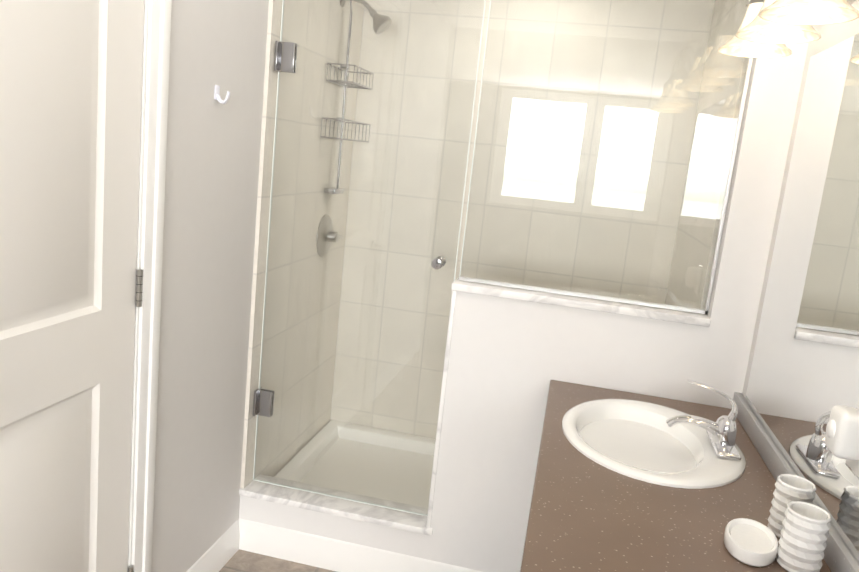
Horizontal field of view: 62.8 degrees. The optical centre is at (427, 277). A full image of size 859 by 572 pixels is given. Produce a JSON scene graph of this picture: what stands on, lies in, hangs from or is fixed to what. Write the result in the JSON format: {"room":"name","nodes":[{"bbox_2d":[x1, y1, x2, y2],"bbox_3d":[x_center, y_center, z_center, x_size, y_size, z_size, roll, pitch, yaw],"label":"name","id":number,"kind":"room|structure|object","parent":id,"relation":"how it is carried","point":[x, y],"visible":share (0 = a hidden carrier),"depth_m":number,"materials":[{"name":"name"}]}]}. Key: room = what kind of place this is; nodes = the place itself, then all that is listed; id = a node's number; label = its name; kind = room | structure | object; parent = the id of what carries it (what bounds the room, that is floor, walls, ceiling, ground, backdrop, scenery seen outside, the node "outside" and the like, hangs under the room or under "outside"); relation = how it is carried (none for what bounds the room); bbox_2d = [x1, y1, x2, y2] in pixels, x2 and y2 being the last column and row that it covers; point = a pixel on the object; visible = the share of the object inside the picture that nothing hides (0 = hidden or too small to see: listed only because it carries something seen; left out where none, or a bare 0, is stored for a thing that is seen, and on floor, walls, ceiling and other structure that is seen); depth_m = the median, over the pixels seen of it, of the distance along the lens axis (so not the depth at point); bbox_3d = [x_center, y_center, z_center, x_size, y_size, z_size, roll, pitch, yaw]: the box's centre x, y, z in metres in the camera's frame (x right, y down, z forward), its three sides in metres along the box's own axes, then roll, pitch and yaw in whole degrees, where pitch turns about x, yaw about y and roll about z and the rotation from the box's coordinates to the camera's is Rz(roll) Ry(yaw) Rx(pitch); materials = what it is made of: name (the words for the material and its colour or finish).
{"room":"bathroom","nodes":[
{"label":"bathroom","id":0,"kind":"room"},
{"bbox_2d":[151,0,268,571],"bbox_3d":[-0.785,-0.059,1.465,0.120,2.274,3.660,8,10,11],"label":"wall","id":1,"kind":"structure","parent":0,"point":[213,145],"depth_m":1.99,"materials":[{"name":"paint"}]},
{"bbox_2d":[0,0,143,571],"bbox_3d":[-0.758,0.078,1.338,0.096,2.030,0.719,8,10,11],"label":"closet door","id":2,"kind":"structure","parent":1,"relation":"in","point":[70,115],"depth_m":1.45,"materials":[{"name":"white wood"}]},
{"bbox_2d":[128,0,171,571],"bbox_3d":[-0.815,0.041,1.340,0.138,2.116,0.858,8,10,11],"label":"door frame","id":3,"kind":"structure","parent":1,"relation":"attached to","point":[155,79],"depth_m":1.70,"materials":[{"name":"white wood"}]},
{"bbox_2d":[186,518,241,571],"bbox_3d":[-0.713,0.927,2.172,0.014,0.107,0.522,8,10,11],"label":"baseboard","id":4,"kind":"structure","parent":1,"relation":"attached to","point":[214,559],"depth_m":2.31,"materials":[{"name":"white wood"}]},
{"bbox_2d":[214,85,229,103],"bbox_3d":[-0.555,-0.496,1.905,0.040,0.048,0.022,8,10,11],"label":"wall hook","id":5,"kind":"object","parent":1,"relation":"attached to","point":[217,95],"visible":1,"depth_m":1.90,"materials":[{"name":"plastic"}]},
{"bbox_2d":[259,0,364,476],"bbox_3d":[-0.450,-0.242,2.678,0.012,2.272,0.880,8,10,11],"label":"tiled wall","id":6,"kind":"structure","parent":1,"relation":"attached to","point":[325,174],"depth_m":2.67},
{"bbox_2d":[316,215,342,256],"bbox_3d":[-0.390,-0.169,2.852,0.057,0.172,0.192,8,10,11],"label":"shower valve","id":7,"kind":"object","parent":6,"relation":"attached to","point":[322,231],"depth_m":2.82,"materials":[{"name":"silver metal"}]},
{"bbox_2d":[340,0,391,33],"bbox_3d":[-0.234,-1.010,2.675,0.201,0.150,0.078,8,10,11],"label":"shower head","id":8,"kind":"object","parent":6,"relation":"attached to","point":[374,12],"depth_m":2.66},
{"bbox_2d":[320,0,373,193],"bbox_3d":[-0.307,-0.708,2.738,0.112,0.764,0.274,8,10,11],"label":"shower caddy","id":9,"kind":"object","parent":8,"relation":"hanging from","point":[338,190],"depth_m":2.73,"materials":[{"name":"silver metal"}]},
{"bbox_2d":[219,549,335,571],"bbox_3d":[-0.174,1.559,-0.448,6.240,0.100,7.580,8,10,11],"label":"floor","id":10,"kind":"structure","parent":0,"point":[242,561],"depth_m":2.37,"materials":[{"name":"tile"}]},
{"bbox_2d":[274,420,435,507],"bbox_3d":[0.131,0.880,2.782,1.374,0.155,0.740,8,10,11],"label":"shower pan","id":11,"kind":"object","parent":10,"relation":"on","point":[359,432],"depth_m":2.95,"materials":[{"name":"ceramic"}]},
{"bbox_2d":[427,291,708,571],"bbox_3d":[0.405,0.574,2.217,0.735,1.010,0.110,8,10,11],"label":"wall","id":12,"kind":"structure","parent":10,"relation":"on","point":[509,359],"depth_m":2.16,"materials":[{"name":"paint"}]},
{"bbox_2d":[239,0,456,558],"bbox_3d":[-0.224,0.019,2.270,0.679,1.950,0.134,8,10,11],"label":"door frame","id":13,"kind":"structure","parent":12,"relation":"attached to","point":[386,529],"depth_m":2.34,"materials":[{"name":"stone"}]},
{"bbox_2d":[253,0,485,515],"bbox_3d":[-0.221,-0.080,2.248,0.638,1.689,0.079,8,10,11],"label":"door glass","id":14,"kind":"object","parent":13,"relation":"attached to","point":[285,58],"visible":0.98,"depth_m":2.24,"materials":[{"name":"clear glass"}]},
{"bbox_2d":[242,519,481,571],"bbox_3d":[-0.158,0.955,2.337,1.036,0.107,0.014,8,10,11],"label":"baseboard","id":15,"kind":"structure","parent":12,"relation":"attached to","point":[288,545],"depth_m":2.37,"materials":[{"name":"white wood"}]},
{"bbox_2d":[451,278,710,326],"bbox_3d":[0.450,0.067,2.128,0.750,0.023,0.134,8,10,11],"label":"sill","id":16,"kind":"structure","parent":12,"relation":"on","point":[685,317],"depth_m":2.07,"materials":[{"name":"stone"}]},
{"bbox_2d":[459,0,752,314],"bbox_3d":[0.518,-0.550,2.011,0.737,1.236,0.016,8,10,11],"label":"glass","id":17,"kind":"object","parent":16,"relation":"on","point":[721,222],"visible":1,"depth_m":2.04,"materials":[{"name":"glass"}]},
{"bbox_2d":[520,379,858,571],"bbox_3d":[0.428,0.766,1.350,0.538,0.944,1.608,8,10,11],"label":"bathroom vanity","id":18,"kind":"object","parent":10,"relation":"on","point":[624,481],"visible":1,"depth_m":1.48,"materials":[{"name":"brown stone"}]},
{"bbox_2d":[724,518,778,566],"bbox_3d":[0.574,0.470,1.252,0.090,0.027,0.130,8,10,11],"label":"soap dish","id":19,"kind":"object","parent":18,"relation":"on","point":[750,542],"visible":1,"depth_m":1.24,"materials":[{"name":"white ceramic"}]},
{"bbox_2d":[768,474,815,537],"bbox_3d":[0.680,0.429,1.315,0.067,0.105,0.069,8,10,11],"label":"tumbler","id":20,"kind":"object","parent":18,"relation":"on","point":[789,488],"visible":0.62,"depth_m":1.30,"materials":[{"name":"white ceramic"}]},
{"bbox_2d":[776,501,830,571],"bbox_3d":[0.642,0.446,1.202,0.069,0.105,0.071,8,10,11],"label":"tumbler","id":21,"kind":"object","parent":18,"relation":"on","point":[804,537],"visible":1,"depth_m":1.18,"materials":[{"name":"white ceramic"}]},
{"bbox_2d":[696,25,811,408],"bbox_3d":[0.967,-0.045,2.395,0.120,2.274,0.880,8,10,11],"label":"wall","id":22,"kind":"structure","parent":0,"point":[773,90],"depth_m":1.94,"materials":[{"name":"paint"}]},
{"bbox_2d":[665,0,747,309],"bbox_3d":[0.914,-0.061,2.461,0.012,2.272,0.770,8,10,11],"label":"tiled wall","id":23,"kind":"structure","parent":22,"relation":"attached to","point":[714,126],"depth_m":2.32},
{"bbox_2d":[742,0,858,397],"bbox_3d":[0.812,0.163,1.146,0.120,2.274,3.660,8,10,11],"label":"wall","id":24,"kind":"structure","parent":0,"point":[833,34],"depth_m":1.85,"materials":[{"name":"paint"}]},
{"bbox_2d":[717,0,858,57],"bbox_3d":[0.807,-0.660,1.489,0.244,0.290,0.600,8,10,11],"label":"sconce","id":25,"kind":"object","parent":24,"relation":"attached to","point":[769,28],"visible":1,"depth_m":1.49,"materials":[{"name":"white glass"}]},
{"bbox_2d":[745,33,858,561],"bbox_3d":[0.760,0.006,1.107,0.006,0.916,1.570,8,10,11],"label":"mirror","id":26,"kind":"object","parent":24,"relation":"attached to","point":[803,378],"visible":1,"depth_m":1.52,"materials":[{"name":"clear glass"}]},
{"bbox_2d":[825,404,858,478],"bbox_3d":[0.707,0.271,1.193,0.058,0.120,0.076,8,10,11],"label":"toilet paper roll","id":27,"kind":"object","parent":26,"relation":"attached to","point":[842,435],"visible":1,"depth_m":1.17,"materials":[{"name":"white paper"}]},
{"bbox_3d":[0.392,-0.216,3.013,1.524,2.274,0.120,8,10,11],"label":"wall","id":28,"kind":"structure","parent":0,"visible":0},
{"bbox_2d":[330,0,714,438],"bbox_3d":[0.319,-0.213,2.962,1.380,2.272,0.012,8,10,11],"label":"tiled wall","id":29,"kind":"structure","parent":28,"relation":"attached to","point":[680,94],"depth_m":2.91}
]}

